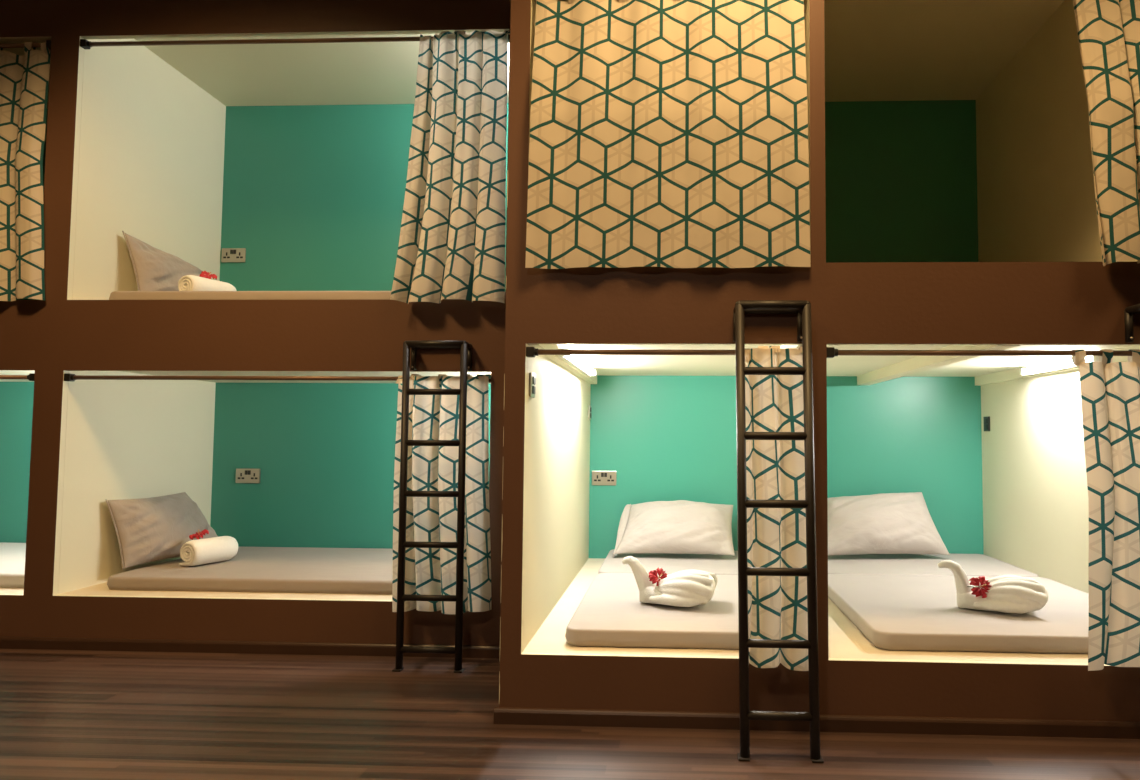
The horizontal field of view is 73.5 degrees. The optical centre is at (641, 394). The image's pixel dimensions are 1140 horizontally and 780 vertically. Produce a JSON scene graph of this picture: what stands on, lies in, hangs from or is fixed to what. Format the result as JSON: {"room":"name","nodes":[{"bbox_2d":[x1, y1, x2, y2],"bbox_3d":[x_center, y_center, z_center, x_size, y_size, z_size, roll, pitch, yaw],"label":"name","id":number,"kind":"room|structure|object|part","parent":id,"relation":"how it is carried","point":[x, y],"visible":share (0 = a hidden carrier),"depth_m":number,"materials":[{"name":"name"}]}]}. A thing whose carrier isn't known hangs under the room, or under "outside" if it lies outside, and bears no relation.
{"room":"dormitory","nodes":[
{"label":"dormitory","id":0,"kind":"room"},
{"bbox_2d":[0,588,23,593],"bbox_3d":[-3.724,0.945,3.988,2.021,0.060,1.102,0,-3,2],"label":"floor","id":1,"kind":"structure","parent":0,"point":[2,590],"depth_m":3.46,"materials":[{"name":"beige wood"}]},
{"bbox_2d":[0,542,25,587],"bbox_3d":[-3.707,0.883,4.039,1.960,0.068,0.987,0,-3,2],"label":"mattress","id":2,"kind":"object","parent":1,"relation":"on","point":[12,555],"visible":0.15,"depth_m":3.76,"materials":[{"name":"fabric"}]},
{"bbox_2d":[0,371,34,381],"bbox_3d":[-3.716,-0.241,4.052,2.021,0.264,1.102,0,-3,2],"label":"ceiling","id":3,"kind":"structure","parent":0,"point":[1,372],"depth_m":4.01,"materials":[{"name":"beige paint"}]},
{"bbox_2d":[0,40,50,107],"bbox_3d":[-3.705,-1.848,4.139,2.021,0.100,1.102,0,-3,2],"label":"ceiling","id":4,"kind":"structure","parent":0,"point":[19,51],"depth_m":3.96,"materials":[{"name":"beige paint"}]},
{"bbox_2d":[58,39,225,593],"bbox_3d":[-2.637,-0.573,4.024,0.134,3.450,1.102,0,-3,2],"label":"wall","id":5,"kind":"structure","parent":0,"point":[151,169],"depth_m":3.85,"materials":[{"name":"beige paint"}]},
{"bbox_2d":[62,582,391,599],"bbox_3d":[-1.583,0.954,3.894,1.997,0.060,1.102,0,-3,2],"label":"floor","id":6,"kind":"structure","parent":0,"point":[99,589],"depth_m":3.41,"materials":[{"name":"beige wood"}]},
{"bbox_2d":[107,547,392,594],"bbox_3d":[-1.524,0.895,3.939,1.884,0.063,0.999,0,-3,2],"label":"mattress","id":7,"kind":"object","parent":6,"relation":"on","point":[252,569],"visible":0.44,"depth_m":3.59,"materials":[{"name":"beige fabric"}]},
{"bbox_2d":[105,492,217,568],"bbox_3d":[-2.433,0.683,3.920,0.241,0.333,0.609,0,-3,2],"label":"pillow","id":8,"kind":"object","parent":7,"relation":"on","point":[152,529],"visible":0.84,"depth_m":3.78,"materials":[{"name":"beige fabric"}]},
{"bbox_2d":[179,536,237,565],"bbox_3d":[-2.204,0.792,3.867,0.142,0.128,0.249,-1,-3,22],"label":"rolled towel","id":9,"kind":"object","parent":7,"relation":"on","point":[222,548],"visible":1,"depth_m":3.80,"materials":[{"name":"white fabric"}]},
{"bbox_2d":[189,529,208,539],"bbox_3d":[-2.248,0.717,3.863,0.087,0.068,0.085,0,-3,6],"label":"flower","id":10,"kind":"object","parent":9,"relation":"on","point":[199,534],"visible":0.99,"depth_m":3.84,"materials":[{"name":"red plant"}]},
{"bbox_2d":[0,103,507,548],"bbox_3d":[-2.624,-0.542,4.599,4.272,3.450,0.050,0,-3,2],"label":"wall","id":11,"kind":"structure","parent":0,"point":[314,195],"depth_m":4.55,"materials":[{"name":"teal paint"}]},
{"bbox_2d":[221,248,245,261],"bbox_3d":[-2.461,-0.842,4.577,0.147,0.086,0.012,0,-3,2],"label":"power socket","id":12,"kind":"object","parent":11,"relation":"attached to","point":[228,254],"visible":1,"depth_m":4.57,"materials":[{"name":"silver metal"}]},
{"bbox_2d":[236,469,260,482],"bbox_3d":[-2.333,0.479,4.499,0.147,0.086,0.012,0,-3,2],"label":"power socket","id":13,"kind":"object","parent":11,"relation":"attached to","point":[242,475],"visible":1,"depth_m":4.50,"materials":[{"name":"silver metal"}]},
{"bbox_2d":[0,0,510,645],"bbox_3d":[-3.090,-0.606,3.477,5.319,3.450,0.030,0,-3,2],"label":"frame","id":14,"kind":"structure","parent":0,"point":[52,337],"depth_m":3.39,"materials":[{"name":"brown paint"}]},
{"bbox_2d":[0,373,34,380],"bbox_3d":[-3.741,-0.084,3.479,2.021,0.034,0.032,0,-3,2],"label":"curtain rod","id":15,"kind":"object","parent":14,"relation":"attached to","point":[30,377],"visible":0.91,"depth_m":3.43,"materials":[{"name":"brown metal"}]},
{"bbox_2d":[0,40,50,49],"bbox_3d":[-3.731,-1.627,3.563,2.021,0.034,0.032,0,-3,2],"label":"curtain rod","id":16,"kind":"object","parent":14,"relation":"attached to","point":[48,42],"visible":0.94,"depth_m":3.52,"materials":[{"name":"brown metal"}]},
{"bbox_2d":[0,42,50,300],"bbox_3d":[-3.693,-1.030,3.499,2.031,1.224,0.104,0,-3,2],"label":"curtain","id":17,"kind":"object","parent":16,"relation":"hanging from","point":[24,79],"visible":1,"depth_m":3.44,"materials":[{"name":"fabric"}]},
{"bbox_2d":[0,636,499,658],"bbox_3d":[-3.109,1.090,3.362,5.305,0.050,0.014,0,-3,2],"label":"baseboard","id":18,"kind":"structure","parent":14,"relation":"attached to","point":[6,642],"depth_m":3.30,"materials":[{"name":"brown wood"}]},
{"bbox_2d":[64,373,490,382],"bbox_3d":[-1.629,-0.075,3.387,1.940,0.034,0.032,0,-3,2],"label":"curtain rod","id":19,"kind":"object","parent":14,"relation":"attached to","point":[67,376],"visible":0.81,"depth_m":3.39,"materials":[{"name":"brown metal"}]},
{"bbox_2d":[392,374,491,613],"bbox_3d":[-0.857,0.415,3.279,0.445,1.018,0.124,0,-3,2],"label":"curtain","id":20,"kind":"object","parent":19,"relation":"hanging from","point":[428,571],"visible":0.84,"depth_m":3.24,"materials":[{"name":"fabric"}]},
{"bbox_2d":[80,34,509,48],"bbox_3d":[-1.590,-1.617,3.470,1.997,0.034,0.032,0,-3,2],"label":"curtain rod","id":21,"kind":"object","parent":14,"relation":"attached to","point":[85,44],"visible":0.8,"depth_m":3.47,"materials":[{"name":"brown metal"}]},
{"bbox_2d":[390,30,509,303],"bbox_3d":[-0.833,-1.018,3.353,0.486,1.242,0.130,0,-3,2],"label":"curtain","id":22,"kind":"object","parent":21,"relation":"hanging from","point":[452,238],"visible":1,"depth_m":3.32,"materials":[{"name":"fabric"}]},
{"bbox_2d":[122,371,490,383],"bbox_3d":[-1.575,-0.232,3.959,1.997,0.264,1.102,0,-3,2],"label":"ceiling","id":23,"kind":"structure","parent":0,"point":[157,373],"depth_m":3.88,"materials":[{"name":"beige paint"}]},
{"bbox_2d":[135,34,508,105],"bbox_3d":[-1.564,-1.838,4.046,1.997,0.100,1.102,0,-3,2],"label":"ceiling","id":24,"kind":"structure","parent":0,"point":[345,73],"depth_m":4.17,"materials":[{"name":"beige paint"}]},
{"bbox_2d":[523,0,590,650],"bbox_3d":[-0.383,-0.578,3.652,0.071,3.450,2.019,0,-3,2],"label":"wall","id":25,"kind":"structure","parent":0,"point":[557,477],"depth_m":3.19,"materials":[{"name":"beige paint"}]},
{"bbox_2d":[529,372,535,397],"bbox_3d":[-0.385,-0.035,2.685,0.013,0.085,0.075,0,-3,2],"label":"light switch","id":26,"kind":"object","parent":25,"relation":"attached to","point":[532,379],"visible":1,"depth_m":2.66,"materials":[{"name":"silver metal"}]},
{"bbox_2d":[528,344,596,383],"bbox_3d":[-0.331,-0.145,3.601,0.040,0.053,1.969,0,-3,2],"label":"trim","id":27,"kind":"structure","parent":25,"relation":"attached to","point":[590,379],"depth_m":3.28,"materials":[{"name":"beige paint"}]},
{"bbox_2d":[558,348,595,375],"bbox_3d":[-0.288,-0.144,3.534,0.051,0.032,1.000,0,-3,2],"label":"fluorescent light","id":28,"kind":"object","parent":25,"relation":"attached to","point":[573,360],"visible":0.82,"depth_m":3.44,"materials":[{"name":"white plastic"}]},
{"bbox_2d":[588,405,590,419],"bbox_3d":[-0.306,0.105,4.503,0.013,0.085,0.075,0,-3,2],"label":"light switch","id":29,"kind":"object","parent":25,"relation":"attached to","point":[589,406],"visible":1,"depth_m":4.47,"materials":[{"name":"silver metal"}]},
{"bbox_2d":[0,649,1139,779],"bbox_3d":[-0.850,1.068,1.286,10.200,0.100,8.500,0,-3,2],"label":"floor","id":30,"kind":"structure","parent":0,"point":[65,714],"depth_m":2.38,"materials":[{"name":"brown wood"}]},
{"bbox_2d":[392,340,472,672],"bbox_3d":[-0.868,0.443,3.196,0.313,1.354,0.224,0,-3,2],"label":"ladder","id":31,"kind":"object","parent":30,"relation":"on","point":[465,348],"visible":1,"depth_m":3.15,"materials":[{"name":"black metal"}]},
{"bbox_3d":[-0.994,0.439,3.162,0.030,1.352,0.135,1,-3,-17],"label":"rail","id":32,"kind":"part","parent":31,"relation":"part of","materials":[{"name":"black metal"}]},
{"bbox_3d":[-0.749,0.440,3.151,0.030,1.352,0.133,1,-3,-14],"label":"rail","id":33,"kind":"part","parent":31,"relation":"part of","materials":[{"name":"black metal"}]},
{"bbox_2d":[733,300,823,762],"bbox_3d":[0.419,0.390,2.393,0.249,1.390,0.256,0,-3,2],"label":"ladder","id":34,"kind":"object","parent":30,"relation":"on","point":[802,308],"visible":1,"depth_m":2.34,"materials":[{"name":"black metal"}]},
{"bbox_3d":[0.311,0.386,2.349,0.029,1.388,0.144,0,-3,0],"label":"rail","id":35,"kind":"part","parent":34,"relation":"part of","materials":[{"name":"black metal"}]},
{"bbox_3d":[0.302,1.075,2.254,0.034,0.006,0.044,0,-3,2],"label":"foot plate","id":36,"kind":"part","parent":34,"relation":"part of","materials":[{"name":"brown paint"}]},
{"bbox_3d":[0.520,0.387,2.340,0.029,1.388,0.144,0,-3,2],"label":"rail","id":37,"kind":"part","parent":34,"relation":"part of","materials":[{"name":"black metal"}]},
{"bbox_3d":[0.517,1.075,2.244,0.034,0.006,0.044,0,-3,2],"label":"foot plate","id":38,"kind":"part","parent":34,"relation":"part of","materials":[{"name":"brown paint"}]},
{"bbox_2d":[1124,304,1139,342],"bbox_3d":[1.700,0.396,2.337,0.264,1.390,0.256,0,-3,2],"label":"ladder","id":39,"kind":"object","parent":30,"relation":"on","point":[1129,311],"visible":1,"depth_m":2.48,"materials":[{"name":"black metal"}]},
{"bbox_2d":[589,100,983,558],"bbox_3d":[0.850,-0.519,4.582,2.312,3.450,0.050,0,-3,2],"label":"wall","id":40,"kind":"structure","parent":0,"point":[901,176],"depth_m":4.54,"materials":[{"name":"teal paint"}]},
{"bbox_2d":[592,471,615,484],"bbox_3d":[-0.225,0.497,4.542,0.147,0.086,0.012,0,-3,2],"label":"power socket","id":41,"kind":"object","parent":40,"relation":"attached to","point":[598,477],"visible":1,"depth_m":4.54,"materials":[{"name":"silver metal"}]},
{"bbox_2d":[523,558,1087,662],"bbox_3d":[0.796,0.955,3.492,2.312,0.060,1.969,0,-3,2],"label":"bed base","id":42,"kind":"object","parent":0,"point":[845,640],"depth_m":2.63,"materials":[{"name":"beige wood"}]},
{"bbox_2d":[565,549,738,648],"bbox_3d":[0.184,0.891,3.547,0.839,0.064,1.906,0,-3,2],"label":"mattress","id":43,"kind":"object","parent":42,"relation":"on","point":[611,613],"visible":0.55,"depth_m":2.88,"materials":[{"name":"grey fabric"}]},
{"bbox_2d":[622,556,717,606],"bbox_3d":[0.108,0.740,3.033,0.380,0.183,0.228,0,-3,9],"label":"swan","id":44,"kind":"object","parent":43,"relation":"on","point":[685,588],"visible":0.99,"depth_m":2.95,"materials":[{"name":"white fabric"}]},
{"bbox_2d":[649,567,666,585],"bbox_3d":[0.065,0.726,3.020,0.081,0.079,0.060,2,-3,-24],"label":"flower","id":45,"kind":"object","parent":44,"relation":"on","point":[653,576],"visible":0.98,"depth_m":3.02,"materials":[{"name":"red plant"}]},
{"bbox_2d":[613,500,734,556],"bbox_3d":[0.186,0.751,4.291,0.676,0.303,0.324,0,-3,2],"label":"pillow","id":46,"kind":"object","parent":43,"relation":"on","point":[678,526],"visible":1,"depth_m":4.18,"materials":[{"name":"grey fabric"}]},
{"bbox_2d":[828,554,1088,653],"bbox_3d":[1.397,0.897,3.506,1.120,0.063,1.881,0,-3,2],"label":"mattress","id":47,"kind":"object","parent":42,"relation":"on","point":[900,602],"visible":0.65,"depth_m":2.95,"materials":[{"name":"grey fabric"}]},
{"bbox_2d":[827,492,949,555],"bbox_3d":[1.340,0.722,4.264,0.739,0.337,0.271,0,-3,2],"label":"pillow","id":48,"kind":"object","parent":47,"relation":"on","point":[883,523],"visible":0.9,"depth_m":4.18,"materials":[{"name":"grey fabric"}]},
{"bbox_2d":[938,560,1047,613],"bbox_3d":[1.356,0.744,2.965,0.378,0.185,0.228,0,-3,12],"label":"swan","id":49,"kind":"object","parent":47,"relation":"on","point":[1007,593],"visible":0.93,"depth_m":2.88,"materials":[{"name":"white fabric"}]},
{"bbox_2d":[967,576,990,597],"bbox_3d":[1.306,0.739,2.922,0.085,0.080,0.057,0,-3,-1],"label":"flower","id":50,"kind":"object","parent":49,"relation":"on","point":[980,580],"visible":1,"depth_m":2.92,"materials":[{"name":"red plant"}]},
{"bbox_2d":[804,0,808,151],"bbox_3d":[0.639,-0.457,3.576,0.051,2.766,1.969,0,-3,2],"label":"wall partition","id":51,"kind":"structure","parent":0,"point":[805,1],"depth_m":2.66,"materials":[{"name":"beige paint"}]},
{"bbox_2d":[780,345,801,348],"bbox_3d":[0.594,-0.141,3.561,0.036,0.053,1.969,0,-3,2],"label":"trim","id":52,"kind":"structure","parent":51,"relation":"attached to","point":[781,346],"depth_m":2.79,"materials":[{"name":"beige paint"}]},
{"bbox_2d":[568,0,1064,101],"bbox_3d":[0.816,-1.887,3.647,2.312,0.100,1.969,0,-3,2],"label":"ceiling","id":53,"kind":"structure","parent":0,"point":[876,50],"depth_m":3.94,"materials":[{"name":"beige paint"}]},
{"bbox_2d":[499,0,1139,721],"bbox_3d":[1.101,-0.627,2.563,3.129,3.450,0.030,0,-3,2],"label":"frame","id":54,"kind":"structure","parent":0,"point":[853,303],"depth_m":2.53,"materials":[{"name":"brown paint"}]},
{"bbox_2d":[499,186,507,699],"bbox_3d":[-0.467,0.125,2.575,0.003,1.808,0.003,0,-3,2],"label":"trim","id":55,"kind":"structure","parent":54,"relation":"attached to","point":[507,186],"depth_m":2.56,"materials":[{"name":"brown paint"}]},
{"bbox_2d":[526,347,735,356],"bbox_3d":[0.087,-0.145,2.583,0.964,0.034,0.032,0,-3,2],"label":"curtain rod","id":56,"kind":"object","parent":54,"relation":"attached to","point":[530,351],"visible":0.56,"depth_m":2.58,"materials":[{"name":"brown metal"}]},
{"bbox_2d":[745,346,808,670],"bbox_3d":[0.447,0.358,2.497,0.226,1.050,0.114,0,-3,2],"label":"curtain","id":57,"kind":"object","parent":56,"relation":"hanging from","point":[775,469],"visible":0.79,"depth_m":2.47,"materials":[{"name":"fabric"}]},
{"bbox_2d":[494,707,1139,738],"bbox_3d":[1.081,1.069,2.448,3.143,0.050,0.014,0,-3,2],"label":"baseboard","id":58,"kind":"structure","parent":54,"relation":"attached to","point":[502,715],"depth_m":2.46,"materials":[{"name":"brown wood"}]},
{"bbox_2d":[857,345,1019,384],"bbox_3d":[1.274,-0.138,3.531,0.073,0.053,1.969,0,-3,2],"label":"trim","id":59,"kind":"structure","parent":54,"relation":"attached to","point":[917,364],"depth_m":3.40,"materials":[{"name":"beige paint"}]},
{"bbox_2d":[827,347,1131,357],"bbox_3d":[1.267,-0.140,2.532,1.297,0.034,0.032,0,-3,2],"label":"curtain rod","id":60,"kind":"object","parent":54,"relation":"attached to","point":[832,352],"visible":0.88,"depth_m":2.53,"materials":[{"name":"brown metal"}]},
{"bbox_2d":[1071,349,1139,670],"bbox_3d":[1.627,0.356,2.450,0.466,1.022,0.134,0,-3,2],"label":"curtain","id":61,"kind":"object","parent":60,"relation":"hanging from","point":[1110,392],"visible":1,"depth_m":2.41,"materials":[{"name":"fabric"}]},
{"bbox_3d":[0.096,-1.425,2.653,0.964,0.034,0.032,0,-3,2],"label":"curtain rod","id":62,"kind":"object","parent":54,"relation":"attached to","visible":0},
{"bbox_2d":[525,0,810,268],"bbox_3d":[0.090,-0.933,2.605,0.959,1.016,0.069,0,-3,2],"label":"curtain","id":63,"kind":"object","parent":62,"relation":"hanging from","point":[664,133],"visible":1,"depth_m":2.58,"materials":[{"name":"fabric"}]},
{"bbox_3d":[1.276,-1.420,2.601,1.297,0.034,0.032,0,-3,2],"label":"curtain rod","id":64,"kind":"object","parent":54,"relation":"attached to","visible":0},
{"bbox_2d":[1073,0,1139,265],"bbox_3d":[1.664,-0.927,2.521,0.432,1.014,0.128,0,-3,2],"label":"curtain","id":65,"kind":"object","parent":64,"relation":"hanging from","point":[1108,31],"visible":1,"depth_m":2.49,"materials":[{"name":"fabric"}]},
{"bbox_2d":[558,344,1130,376],"bbox_3d":[0.805,-0.263,3.559,2.312,0.194,1.969,0,-3,2],"label":"ceiling","id":66,"kind":"structure","parent":0,"point":[609,365],"depth_m":3.68,"materials":[{"name":"beige paint"}]},
{"bbox_2d":[976,0,1136,593],"bbox_3d":[1.993,-0.567,3.549,0.060,3.450,2.019,0,-3,2],"label":"wall","id":67,"kind":"structure","parent":0,"point":[1036,200],"depth_m":3.76,"materials":[{"name":"beige paint"}]},
{"bbox_2d":[984,416,989,430],"bbox_3d":[1.989,0.167,4.380,0.013,0.085,0.075,0,-3,2],"label":"light switch","id":68,"kind":"object","parent":67,"relation":"attached to","point":[986,419],"visible":1,"depth_m":4.36,"materials":[{"name":"black plastic"}]},
{"bbox_2d":[975,345,1139,385],"bbox_3d":[1.942,-0.135,3.502,0.034,0.053,1.969,0,-3,2],"label":"trim","id":69,"kind":"structure","parent":67,"relation":"attached to","point":[1013,374],"depth_m":3.92,"materials":[{"name":"beige paint"}]},
{"bbox_2d":[1020,356,1098,374],"bbox_3d":[1.897,-0.134,3.449,0.051,0.032,0.680,0,-3,2],"label":"fluorescent light","id":70,"kind":"object","parent":67,"relation":"attached to","point":[1065,364],"visible":0.62,"depth_m":3.48,"materials":[{"name":"white plastic"}]},
{"bbox_3d":[-1.574,-0.379,3.967,1.997,0.029,1.102,0,-3,2],"label":"floor","id":71,"kind":"structure","parent":0,"visible":0},
{"bbox_2d":[109,291,390,299],"bbox_3d":[-1.517,-0.422,3.978,1.883,0.058,1.062,0,-3,2],"label":"mattress","id":72,"kind":"object","parent":71,"relation":"on","point":[116,295],"visible":0.17,"depth_m":3.46,"materials":[{"name":"beige fabric"}]},
{"bbox_2d":[122,231,201,290],"bbox_3d":[-2.430,-0.628,4.019,0.231,0.326,0.594,0,-3,2],"label":"pillow","id":73,"kind":"object","parent":72,"relation":"on","point":[155,269],"visible":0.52,"depth_m":3.82,"materials":[{"name":"beige fabric"}]},
{"bbox_2d":[178,275,236,290],"bbox_3d":[-2.196,-0.525,3.838,0.138,0.124,0.257,-1,-3,21],"label":"rolled towel","id":74,"kind":"object","parent":72,"relation":"on","point":[188,282],"visible":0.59,"depth_m":3.74,"materials":[{"name":"white fabric"}]},
{"bbox_2d":[199,271,216,279],"bbox_3d":[-2.194,-0.602,3.840,0.069,0.058,0.075,-2,-4,35],"label":"flower","id":75,"kind":"object","parent":74,"relation":"on","point":[204,274],"visible":0.98,"depth_m":3.83,"materials":[{"name":"red plant"}]}
]}

